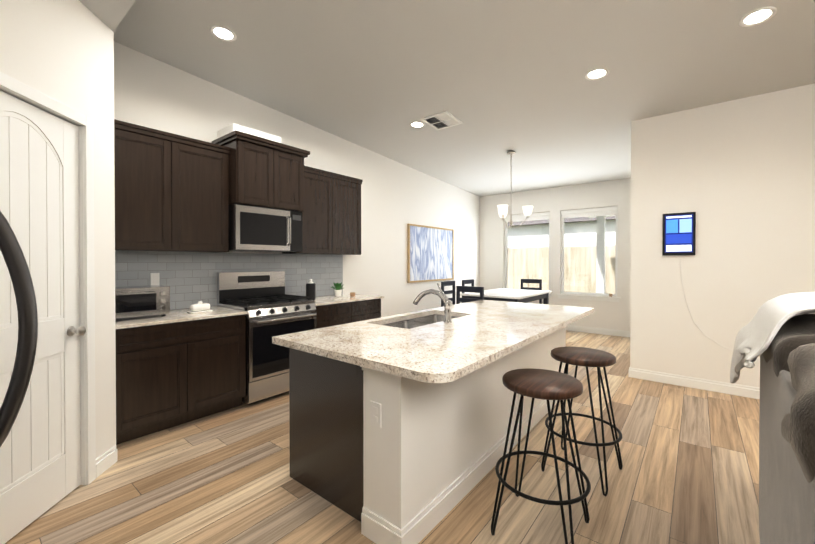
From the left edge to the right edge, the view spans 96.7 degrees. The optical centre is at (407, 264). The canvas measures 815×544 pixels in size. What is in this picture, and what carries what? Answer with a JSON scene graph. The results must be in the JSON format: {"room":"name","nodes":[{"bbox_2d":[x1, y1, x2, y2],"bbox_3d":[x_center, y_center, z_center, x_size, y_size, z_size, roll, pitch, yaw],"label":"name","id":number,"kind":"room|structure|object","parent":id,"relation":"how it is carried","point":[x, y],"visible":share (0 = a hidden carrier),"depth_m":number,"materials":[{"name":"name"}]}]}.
{"room":"dining room and kitchen","nodes":[
{"label":"dining room and kitchen","id":0,"kind":"room"},
{"bbox_2d":[0,0,115,458],"bbox_3d":[-2.010,-0.353,1.860,0.110,3.450,1.300,0,0,-6],"label":"wall","id":1,"kind":"structure","parent":0,"point":[61,51],"depth_m":2.32,"materials":[{"name":"white paint"}]},
{"bbox_2d":[0,90,85,543],"bbox_3d":[-1.989,0.262,1.862,0.558,2.205,0.573,0,1,39],"label":"pantry door","id":2,"kind":"structure","parent":1,"relation":"in","point":[40,461],"depth_m":1.98,"materials":[{"name":"white wood"}]},
{"bbox_2d":[0,72,95,484],"bbox_3d":[-2.000,0.231,1.855,0.127,2.283,0.886,0,0,-6],"label":"door frame","id":3,"kind":"structure","parent":1,"relation":"attached to","point":[11,86],"depth_m":2.24,"materials":[{"name":"white wood"}]},
{"bbox_2d":[79,0,135,31],"bbox_3d":[-0.030,-1.828,-0.114,8.400,0.490,1.590,0,1,39],"label":"ceiling","id":4,"kind":"structure","parent":0,"point":[110,14],"depth_m":2.28,"materials":[{"name":"white paint"}]},
{"bbox_2d":[114,41,479,316],"bbox_3d":[-0.997,-0.379,5.253,0.140,3.450,8.750,0,1,39],"label":"wall","id":5,"kind":"structure","parent":0,"point":[156,94],"depth_m":5.49,"materials":[{"name":"white paint"}]},
{"bbox_2d":[114,123,181,251],"bbox_3d":[-2.369,-0.625,3.154,0.326,1.015,0.573,0,1,39],"label":"upper cabinet","id":6,"kind":"object","parent":5,"relation":"attached to","point":[176,193],"depth_m":3.09,"materials":[{"name":"brown wood"}]},
{"bbox_2d":[150,273,159,284],"bbox_3d":[-2.370,0.141,3.404,0.007,0.116,0.072,0,1,39],"label":"outlet","id":7,"kind":"object","parent":5,"relation":"attached to","point":[154,278],"visible":0.88,"depth_m":3.40,"materials":[{"name":"white plastic"}]},
{"bbox_2d":[174,139,229,252],"bbox_3d":[-2.086,-0.628,3.509,0.326,1.015,0.574,0,1,39],"label":"upper cabinet","id":8,"kind":"object","parent":5,"relation":"attached to","point":[205,167],"depth_m":3.46,"materials":[{"name":"brown wood"}]},
{"bbox_2d":[214,135,281,209],"bbox_3d":[-1.705,-0.927,3.863,0.476,0.652,0.449,0,1,39],"label":"upper cabinet","id":9,"kind":"object","parent":5,"relation":"attached to","point":[255,165],"depth_m":3.69,"materials":[{"name":"brown wood"}]},
{"bbox_2d":[229,204,301,251],"bbox_3d":[-1.603,-0.370,3.997,0.475,0.453,0.774,0,1,39],"label":"microwave","id":10,"kind":"object","parent":9,"relation":"attached to","point":[255,229],"visible":0.98,"depth_m":3.81,"materials":[{"name":"silver metal"}]},
{"bbox_2d":[282,147,305,214],"bbox_3d":[-1.499,-0.929,4.121,0.476,0.652,0.450,0,1,39],"label":"upper cabinet","id":11,"kind":"object","parent":5,"relation":"attached to","point":[293,168],"depth_m":4.04,"materials":[{"name":"brown wood"}]},
{"bbox_2d":[282,167,337,254],"bbox_3d":[-1.233,-0.636,4.575,0.326,1.015,0.580,0,1,39],"label":"upper cabinet","id":12,"kind":"object","parent":5,"relation":"attached to","point":[320,221],"depth_m":4.52,"materials":[{"name":"brown wood"}]},
{"bbox_2d":[338,175,361,254],"bbox_3d":[-0.946,-0.639,4.935,0.326,1.015,0.580,0,1,39],"label":"upper cabinet","id":13,"kind":"object","parent":5,"relation":"attached to","point":[349,190],"depth_m":4.89,"materials":[{"name":"brown wood"}]},
{"bbox_2d":[407,224,453,282],"bbox_3d":[0.481,-0.197,6.960,0.035,1.040,1.500,0,1,39],"label":"painting","id":14,"kind":"object","parent":5,"relation":"attached to","point":[430,253],"visible":1,"depth_m":6.87,"materials":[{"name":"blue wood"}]},
{"bbox_2d":[5,330,759,543],"bbox_3d":[2.205,1.426,2.707,8.400,0.120,8.750,0,1,39],"label":"floor","id":15,"kind":"structure","parent":0,"point":[688,473],"depth_m":2.23,"materials":[{"name":"brown wood"}]},
{"bbox_2d":[0,211,37,446],"bbox_3d":[-1.461,0.490,0.827,0.890,1.780,0.865,0,1,39],"label":"fridge","id":16,"kind":"object","parent":15,"relation":"on","point":[16,264],"visible":1,"depth_m":1.09,"materials":[{"name":"metal"}]},
{"bbox_2d":[116,311,247,444],"bbox_3d":[-2.099,0.917,3.241,0.656,0.888,1.028,0,1,39],"label":"base cabinet","id":17,"kind":"object","parent":15,"relation":"on","point":[178,365],"depth_m":2.99,"materials":[{"name":"brown wood"}]},
{"bbox_2d":[115,307,246,330],"bbox_3d":[-2.091,0.460,3.231,0.676,0.025,1.028,0,1,39],"label":"countertop","id":18,"kind":"structure","parent":17,"relation":"on","point":[181,316],"depth_m":3.05,"materials":[{"name":"beige stone"}]},
{"bbox_2d":[115,285,169,318],"bbox_3d":[-2.281,0.319,3.033,0.334,0.255,0.440,0,1,39],"label":"toaster oven","id":19,"kind":"object","parent":18,"relation":"on","point":[138,301],"visible":0.71,"depth_m":2.97,"materials":[{"name":"silver metal"}]},
{"bbox_2d":[187,301,212,313],"bbox_3d":[-1.929,0.394,3.373,0.110,0.100,0.200,0,1,39],"label":"butter dish","id":20,"kind":"object","parent":18,"relation":"on","point":[200,307],"visible":1,"depth_m":3.34,"materials":[{"name":"white ceramic"}]},
{"bbox_2d":[217,271,316,404],"bbox_3d":[-1.490,0.722,3.915,0.744,1.270,0.774,0,1,39],"label":"range","id":21,"kind":"object","parent":15,"relation":"on","point":[267,303],"visible":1,"depth_m":3.70,"materials":[{"name":"silver metal"}]},
{"bbox_2d":[316,303,354,328],"bbox_3d":[-1.097,0.908,4.494,0.656,0.888,0.605,0,1,39],"label":"base cabinet","id":22,"kind":"object","parent":15,"relation":"on","point":[334,314],"depth_m":4.28,"materials":[{"name":"brown wood"}]},
{"bbox_2d":[315,295,382,306],"bbox_3d":[-0.928,0.449,4.686,0.676,0.025,1.121,0,1,39],"label":"countertop","id":23,"kind":"structure","parent":22,"relation":"on","point":[321,300],"depth_m":4.61,"materials":[{"name":"beige stone"}]},
{"bbox_2d":[306,279,315,299],"bbox_3d":[-1.189,0.308,4.458,0.116,0.256,0.116,0,1,39],"label":"canister","id":24,"kind":"object","parent":23,"relation":"on","point":[310,289],"visible":0.98,"depth_m":4.41,"materials":[{"name":"black plastic"}]},
{"bbox_2d":[331,282,343,296],"bbox_3d":[-0.930,0.330,4.821,0.234,0.207,0.133,0,1,39],"label":"plant pot","id":25,"kind":"object","parent":23,"relation":"on","point":[338,290],"visible":1,"depth_m":4.79,"materials":[{"name":"white ceramic"}]},
{"bbox_2d":[355,299,380,321],"bbox_3d":[-0.794,0.905,4.873,0.656,0.888,0.605,0,1,39],"label":"base cabinet","id":26,"kind":"object","parent":15,"relation":"on","point":[370,308],"depth_m":4.71,"materials":[{"name":"brown wood"}]},
{"bbox_2d":[288,315,570,543],"bbox_3d":[0.442,0.926,3.061,1.009,0.874,2.765,0,1,39],"label":"kitchen island","id":27,"kind":"object","parent":15,"relation":"on","point":[399,423],"depth_m":2.02,"materials":[{"name":"beige paint"}]},
{"bbox_2d":[272,300,593,386],"bbox_3d":[0.530,0.473,2.983,1.270,0.047,2.840,0,1,39],"label":"island countertop","id":28,"kind":"structure","parent":27,"relation":"on","point":[437,354],"depth_m":2.22,"materials":[{"name":"beige stone"}]},
{"bbox_2d":[413,283,455,322],"bbox_3d":[0.196,0.299,2.836,0.308,0.303,0.133,0,1,39],"label":"faucet","id":29,"kind":"object","parent":28,"relation":"on","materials":[{"name":"silver metal"}]},
{"bbox_2d":[441,281,454,306],"bbox_3d":[0.897,0.823,6.405,0.457,1.030,0.430,0,1,39],"label":"dining chair","id":30,"kind":"object","parent":15,"relation":"on","point":[448,283],"visible":0.25,"depth_m":6.55,"materials":[{"name":"grey wood"}]},
{"bbox_2d":[462,279,473,302],"bbox_3d":[1.347,0.818,6.967,0.457,1.030,0.430,0,1,39],"label":"dining chair","id":31,"kind":"object","parent":15,"relation":"on","point":[469,281],"visible":0.17,"depth_m":7.05,"materials":[{"name":"grey wood"}]},
{"bbox_2d":[456,286,483,303],"bbox_3d":[1.017,0.831,5.332,0.430,1.030,0.457,0,1,39],"label":"dining chair","id":32,"kind":"object","parent":15,"relation":"on","point":[459,289],"visible":0.19,"depth_m":5.17,"materials":[{"name":"grey wood"}]},
{"bbox_2d":[460,288,551,303],"bbox_3d":[1.728,0.909,6.222,1.000,0.860,1.550,0,1,39],"label":"dining table","id":33,"kind":"object","parent":15,"relation":"on","point":[514,295],"visible":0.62,"depth_m":5.92,"materials":[{"name":"white wood"}]},
{"bbox_2d":[521,279,541,303],"bbox_3d":[2.357,0.817,7.137,0.430,1.030,0.457,0,1,39],"label":"dining chair","id":34,"kind":"object","parent":15,"relation":"on","point":[539,281],"visible":0.25,"depth_m":7.26,"materials":[{"name":"grey wood"}]},
{"bbox_2d":[491,368,590,543],"bbox_3d":[0.690,0.982,1.873,0.460,0.779,0.460,0,1,39],"label":"stool","id":35,"kind":"object","parent":15,"relation":"on","point":[544,384],"visible":1,"depth_m":1.82,"materials":[{"name":"brown wood"}]},
{"bbox_2d":[541,347,622,495],"bbox_3d":[1.155,0.978,2.398,0.460,0.779,0.460,0,1,39],"label":"stool","id":36,"kind":"object","parent":15,"relation":"on","point":[585,357],"visible":0.92,"depth_m":2.35,"materials":[{"name":"brown wood"}]},
{"bbox_2d":[730,292,814,543],"bbox_3d":[1.306,0.747,0.486,1.191,1.236,2.609,0,1,39],"label":"sofa","id":37,"kind":"object","parent":15,"relation":"on","point":[776,335],"visible":1,"depth_m":1.14,"materials":[{"name":"grey fabric"}]},
{"bbox_2d":[730,292,814,383],"bbox_3d":[1.698,0.373,1.354,0.714,0.506,0.769,0,1,39],"label":"blanket","id":38,"kind":"object","parent":37,"relation":"on","point":[776,320],"depth_m":1.37,"materials":[{"name":"white fabric"}]},
{"bbox_2d":[114,0,814,196],"bbox_3d":[2.205,-1.863,2.682,8.400,0.675,8.750,0,1,39],"label":"ceiling","id":39,"kind":"structure","parent":0,"point":[499,79],"depth_m":3.33,"materials":[{"name":"white paint"}]},
{"bbox_2d":[210,25,236,41],"bbox_3d":[-1.527,-1.912,3.009,0.200,0.021,0.200,0,1,39],"label":"recessed light","id":40,"kind":"object","parent":39,"relation":"in","point":[220,32],"visible":1,"depth_m":3.01,"materials":[{"name":"white plastic"}]},
{"bbox_2d":[410,121,424,127],"bbox_3d":[0.126,-1.786,4.646,0.200,0.021,0.200,0,1,39],"label":"recessed light","id":41,"kind":"object","parent":39,"relation":"in","point":[416,124],"visible":1,"depth_m":4.64,"materials":[{"name":"white plastic"}]},
{"bbox_2d":[420,111,462,129],"bbox_3d":[0.426,-1.778,4.508,0.380,0.035,0.380,0,1,39],"label":"ceiling vent","id":42,"kind":"object","parent":39,"relation":"in","point":[442,120],"visible":1,"depth_m":4.50,"materials":[{"name":"white metal"}]},
{"bbox_2d":[497,151,532,227],"bbox_3d":[1.544,-1.121,5.427,0.569,1.163,0.536,0,1,39],"label":"pendant chandelier","id":43,"kind":"object","parent":39,"relation":"hanging from","point":[503,210],"visible":1,"depth_m":5.39,"materials":[{"name":"white glass"}]},
{"bbox_2d":[585,68,608,79],"bbox_3d":[1.768,-1.774,3.384,0.200,0.021,0.200,0,1,39],"label":"recessed light","id":44,"kind":"object","parent":39,"relation":"in","point":[596,73],"visible":1,"depth_m":3.38,"materials":[{"name":"white"}]},
{"bbox_2d":[739,6,776,26],"bbox_3d":[2.516,-1.777,2.607,0.200,0.021,0.200,0,1,39],"label":"recessed light","id":45,"kind":"object","parent":39,"relation":"in","point":[758,16],"visible":1,"depth_m":2.60,"materials":[{"name":"white"}]},
{"bbox_2d":[479,178,630,330],"bbox_3d":[3.248,-0.395,7.345,3.880,3.450,0.140,0,1,39],"label":"wall","id":46,"kind":"structure","parent":0,"point":[555,201],"depth_m":7.36,"materials":[{"name":"white paint"}]},
{"bbox_2d":[504,212,551,297],"bbox_3d":[2.580,-0.200,7.856,1.120,1.783,0.170,0,1,39],"label":"window","id":47,"kind":"structure","parent":46,"relation":"in","point":[542,216],"depth_m":7.92,"materials":[{"name":"glass"}]},
{"bbox_2d":[557,206,619,301],"bbox_3d":[3.533,-0.194,7.094,1.120,1.783,0.170,0,1,39],"label":"window","id":48,"kind":"structure","parent":46,"relation":"in","point":[600,211],"depth_m":7.08,"materials":[{"name":"glass"}]},
{"bbox_2d":[566,325,629,336],"bbox_3d":[3.213,1.274,7.284,3.840,0.115,0.018,0,1,39],"label":"baseboard","id":49,"kind":"structure","parent":46,"relation":"attached to","point":[622,333],"depth_m":6.93,"materials":[{"name":"white wood"}]},
{"bbox_2d":[630,83,814,387],"bbox_3d":[4.549,-0.361,2.913,4.714,3.450,0.120,0,1,39],"label":"wall","id":50,"kind":"structure","parent":0,"point":[737,176],"depth_m":3.84,"materials":[{"name":"white paint"}]},
{"bbox_2d":[628,367,759,398],"bbox_3d":[4.494,1.307,2.895,4.699,0.115,0.040,0,1,39],"label":"baseboard","id":51,"kind":"structure","parent":50,"relation":"attached to","point":[703,384],"depth_m":3.95,"materials":[{"name":"white wood"}]},
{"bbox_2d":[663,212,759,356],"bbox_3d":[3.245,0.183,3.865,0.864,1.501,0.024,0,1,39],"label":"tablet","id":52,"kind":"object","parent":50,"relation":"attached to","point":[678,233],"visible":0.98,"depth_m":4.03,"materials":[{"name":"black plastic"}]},
{"label":"outside","id":53,"kind":"structure","parent":0,"visible":0},
{"bbox_3d":[13.070,1.342,20.222,55.000,0.180,32.220,0,1,39],"label":"ground","id":54,"kind":"structure","parent":53,"visible":0},
{"bbox_2d":[508,245,615,296],"bbox_3d":[5.244,0.378,11.287,34.076,1.885,0.060,0,1,39],"label":"fence","id":55,"kind":"object","parent":54,"relation":"on","point":[576,273],"depth_m":11.39,"materials":[{"name":"brown wood"}]},
{"bbox_2d":[508,216,615,247],"bbox_3d":[11.499,-1.549,19.036,12.800,5.620,12.800,0,1,39],"label":"house","id":56,"kind":"structure","parent":54,"relation":"on","point":[584,241],"depth_m":15.19,"materials":[{"name":"white"}]},
{"bbox_2d":[588,215,615,295],"bbox_3d":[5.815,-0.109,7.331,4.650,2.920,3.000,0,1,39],"label":"curtain","id":57,"kind":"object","parent":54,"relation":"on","point":[600,257],"depth_m":9.31,"materials":[{"name":"white fabric"}]}
]}

